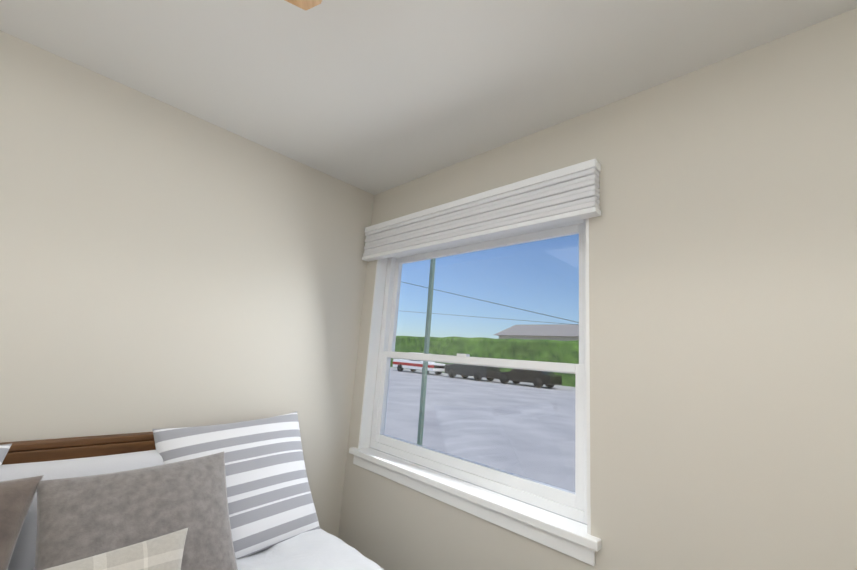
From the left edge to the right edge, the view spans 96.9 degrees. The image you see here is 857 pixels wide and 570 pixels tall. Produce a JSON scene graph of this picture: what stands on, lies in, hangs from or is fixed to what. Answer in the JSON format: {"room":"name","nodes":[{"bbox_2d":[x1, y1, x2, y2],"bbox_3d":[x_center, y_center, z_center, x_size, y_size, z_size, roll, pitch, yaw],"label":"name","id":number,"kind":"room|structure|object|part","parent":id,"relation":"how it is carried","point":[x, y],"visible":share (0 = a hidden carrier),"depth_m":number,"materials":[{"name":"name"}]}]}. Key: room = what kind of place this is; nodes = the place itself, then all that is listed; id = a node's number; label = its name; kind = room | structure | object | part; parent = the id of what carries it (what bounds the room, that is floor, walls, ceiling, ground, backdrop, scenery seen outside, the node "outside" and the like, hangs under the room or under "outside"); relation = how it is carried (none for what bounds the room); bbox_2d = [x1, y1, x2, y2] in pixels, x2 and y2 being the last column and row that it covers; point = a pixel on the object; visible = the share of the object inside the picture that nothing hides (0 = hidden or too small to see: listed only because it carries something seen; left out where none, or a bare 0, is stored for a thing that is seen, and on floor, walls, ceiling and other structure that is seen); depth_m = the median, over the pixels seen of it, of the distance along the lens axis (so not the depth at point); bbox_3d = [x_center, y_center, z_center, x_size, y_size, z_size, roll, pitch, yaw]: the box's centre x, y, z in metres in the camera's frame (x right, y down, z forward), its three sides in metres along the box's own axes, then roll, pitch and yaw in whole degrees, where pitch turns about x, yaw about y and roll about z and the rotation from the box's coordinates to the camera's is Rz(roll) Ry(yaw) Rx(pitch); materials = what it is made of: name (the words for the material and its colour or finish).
{"room":"bedroom","nodes":[
{"label":"bedroom","id":0,"kind":"room"},
{"bbox_2d":[0,30,373,536],"bbox_3d":[-1.612,0.306,1.252,0.150,2.440,3.200,-6,-15,44],"label":"wall","id":1,"kind":"structure","parent":0,"point":[163,265],"depth_m":1.65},
{"bbox_2d":[0,0,856,194],"bbox_3d":[-0.186,-1.082,0.206,3.860,0.100,3.500,-6,-15,44],"label":"ceiling","id":2,"kind":"structure","parent":0,"point":[374,97],"depth_m":1.36,"materials":[{"name":"white paint"}]},
{"bbox_2d":[285,0,321,10],"bbox_3d":[-0.126,-0.852,0.195,1.207,0.346,1.257,-6,-15,44],"label":"fan","id":3,"kind":"object","parent":2,"relation":"hanging from","point":[305,5],"visible":1,"depth_m":0.84,"materials":[{"name":"brown wood"}]},
{"bbox_2d":[338,8,856,569],"bbox_3d":[0.879,0.470,1.141,3.860,2.440,0.150,-6,-15,44],"label":"wall","id":4,"kind":"structure","parent":0,"point":[723,314],"depth_m":1.16,"materials":[{"name":"beige paint"}]},
{"bbox_2d":[358,258,387,448],"bbox_3d":[-0.332,0.357,2.316,0.012,1.200,0.074,-6,-15,44],"label":"liner","id":5,"kind":"object","parent":4,"relation":"attached to","point":[371,367],"visible":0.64,"depth_m":2.30,"materials":[{"name":"white"}]},
{"bbox_2d":[353,455,594,565],"bbox_3d":[0.059,0.943,1.711,1.350,0.054,0.012,-6,-15,44],"label":"apron","id":6,"kind":"object","parent":4,"relation":"attached to","point":[567,547],"visible":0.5,"depth_m":1.52,"materials":[{"name":"white wood"}]},
{"bbox_2d":[349,447,601,551],"bbox_3d":[0.081,0.906,1.738,1.390,0.030,0.110,-6,-15,44],"label":"window sill","id":7,"kind":"structure","parent":4,"relation":"on","point":[559,526],"depth_m":1.54,"materials":[{"name":"white wood"}]},
{"bbox_2d":[370,219,586,523],"bbox_3d":[0.188,0.326,1.913,1.296,1.188,0.070,-6,-15,44],"label":"window","id":8,"kind":"structure","parent":4,"relation":"in","point":[573,513],"depth_m":1.75,"materials":[{"name":"white plastic"}]},
{"bbox_3d":[-0.269,0.656,2.256,0.035,0.520,0.028,-6,-15,44],"label":"lower window sash","id":9,"kind":"part","parent":8,"relation":"part of","materials":[{"name":"white plastic"}]},
{"bbox_3d":[-0.208,0.139,2.377,0.035,0.628,0.028,-6,-15,44],"label":"upper window sash","id":10,"kind":"part","parent":8,"relation":"part of","materials":[{"name":"white plastic"}]},
{"bbox_2d":[457,353,469,356],"bbox_3d":[0.173,0.352,1.895,0.060,0.016,0.032,-6,-15,44],"label":"lock","id":11,"kind":"object","parent":8,"relation":"attached to","point":[463,355],"visible":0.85,"depth_m":1.88,"materials":[{"name":"white plastic"}]},
{"bbox_3d":[0.138,0.844,1.804,1.146,0.045,0.028,-6,-15,44],"label":"lower window sash","id":12,"kind":"part","parent":8,"relation":"part of","materials":[{"name":"white plastic"}]},
{"bbox_3d":[0.155,0.606,1.849,1.146,0.440,0.004,-6,-15,44],"label":"left window glass","id":13,"kind":"part","parent":8,"relation":"part of","materials":[{"name":"clear glass"}]},
{"bbox_3d":[0.173,0.373,1.893,1.146,0.035,0.028,-6,-15,44],"label":"window left sash top rail","id":14,"kind":"part","parent":8,"relation":"part of","materials":[{"name":"white plastic"}]},
{"bbox_3d":[0.195,0.384,1.914,1.146,0.035,0.028,-6,-15,44],"label":"upper window sash","id":15,"kind":"part","parent":8,"relation":"part of","materials":[{"name":"white plastic"}]},
{"bbox_3d":[0.216,0.093,1.969,1.146,0.558,0.004,-6,-15,44],"label":"upper window glass","id":16,"kind":"part","parent":8,"relation":"part of","materials":[{"name":"clear glass"}]},
{"bbox_3d":[0.229,-0.237,2.020,1.216,0.040,0.070,-6,-15,44],"label":"window frame","id":17,"kind":"part","parent":8,"relation":"part of","materials":[{"name":"white plastic"}]},
{"bbox_3d":[0.237,-0.197,2.024,1.146,0.035,0.028,-6,-15,44],"label":"upper window sash","id":18,"kind":"part","parent":8,"relation":"part of","materials":[{"name":"white plastic"}]},
{"bbox_3d":[0.580,0.565,1.440,0.035,0.520,0.028,-6,-15,44],"label":"lower window sash","id":19,"kind":"part","parent":8,"relation":"part of","materials":[{"name":"white plastic"}]},
{"bbox_3d":[0.640,0.048,1.561,0.035,0.628,0.028,-6,-15,44],"label":"upper window sash","id":20,"kind":"part","parent":8,"relation":"part of","materials":[{"name":"white plastic"}]},
{"bbox_2d":[362,159,600,261],"bbox_3d":[0.123,-0.315,1.940,1.450,0.215,0.058,-6,-15,44],"label":"window blind","id":21,"kind":"object","parent":4,"relation":"attached to","point":[564,195],"visible":0.96,"depth_m":1.73,"materials":[{"name":"white fabric"}]},
{"bbox_2d":[586,218,590,534],"bbox_3d":[0.608,0.256,1.412,0.012,1.200,0.074,-6,-15,44],"label":"liner","id":22,"kind":"object","parent":4,"relation":"attached to","point":[588,384],"visible":0.21,"depth_m":1.37,"materials":[{"name":"white"}]},
{"bbox_3d":[-0.371,1.407,-0.265,3.860,0.100,3.500,-6,-15,44],"label":"floor","id":23,"kind":"structure","parent":0,"visible":0},
{"bbox_2d":[0,412,383,569],"bbox_3d":[-0.639,0.916,0.437,2.248,1.085,2.238,-6,-15,44],"label":"bed","id":24,"kind":"object","parent":23,"relation":"on","point":[233,496],"visible":1,"depth_m":1.25,"materials":[{"name":"white fabric"}]},
{"bbox_2d":[5,451,245,569],"bbox_3d":[-0.824,0.768,1.110,0.500,0.500,0.136,14,-51,-48],"label":"pillow","id":25,"kind":"object","parent":24,"relation":"on","point":[78,518],"depth_m":1.11,"materials":[{"name":"grey fabric"}]},
{"label":"outside","id":26,"kind":"structure","parent":0,"visible":0},
{"bbox_2d":[378,367,586,524],"bbox_3d":[23.423,11.019,40.464,140.000,0.100,89.850,-6,-15,44],"label":"ground","id":27,"kind":"structure","parent":26,"point":[470,408],"depth_m":9.84,"materials":[{"name":"grey asphalt"}]},
{"bbox_2d":[393,352,445,374],"bbox_3d":[-0.853,7.252,35.313,5.400,1.850,1.900,-6,-15,44],"label":"truck","id":28,"kind":"object","parent":27,"relation":"on","point":[438,370],"depth_m":34.52,"materials":[{"name":"white paint"}]},
{"bbox_2d":[415,258,435,465],"bbox_3d":[-0.036,0.882,3.978,0.040,2.850,0.040,-6,-15,44],"label":"post","id":29,"kind":"object","parent":27,"relation":"on","point":[426,346],"depth_m":4.00,"materials":[{"name":"metal"}]},
{"bbox_2d":[444,364,499,380],"bbox_3d":[3.528,6.829,31.089,4.300,1.750,1.900,-6,-15,44],"label":"suv","id":30,"kind":"object","parent":27,"relation":"on","point":[460,371],"depth_m":30.05,"materials":[{"name":"grey paint"}]},
{"bbox_2d":[390,336,578,386],"bbox_3d":[10.324,6.872,34.537,90.000,3.931,2.768,-6,-15,44],"label":"hedge","id":31,"kind":"object","parent":27,"relation":"on","point":[540,356],"depth_m":36.22,"materials":[{"name":"green plant"}]},
{"bbox_2d":[494,369,561,387],"bbox_3d":[7.246,6.653,27.886,4.500,1.450,1.900,-6,-15,44],"label":"sedan","id":32,"kind":"object","parent":27,"relation":"on","point":[538,379],"depth_m":26.83,"materials":[{"name":"black paint"}]},
{"bbox_2d":[499,335,578,340],"bbox_3d":[18.113,9.582,48.849,15.000,5.050,10.000,-6,-15,44],"label":"house","id":33,"kind":"structure","parent":27,"relation":"on","point":[540,337],"depth_m":46.66,"materials":[{"name":"beige"}]},
{"bbox_2d":[494,324,578,336],"bbox_3d":[18.369,6.128,49.502,16.000,2.000,11.200,-6,-15,44],"label":"roof","id":34,"kind":"structure","parent":33,"relation":"on","point":[544,329],"depth_m":48.92,"materials":[{"name":"grey"}]},
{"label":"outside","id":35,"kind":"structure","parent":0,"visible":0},
{"bbox_2d":[403,282,578,322],"bbox_3d":[-0.946,0.062,34.429,0.044,0.038,35.971,15,-2,-44],"label":"wire","id":36,"kind":"object","parent":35,"point":[496,303],"depth_m":27.94,"materials":[{"name":"black"}]},
{"bbox_2d":[406,311,576,324],"bbox_3d":[4.504,2.496,28.971,50.168,0.024,0.028,0,-10,45],"label":"wire","id":37,"kind":"object","parent":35,"point":[499,318],"depth_m":28.20,"materials":[{"name":"black"}]}
]}

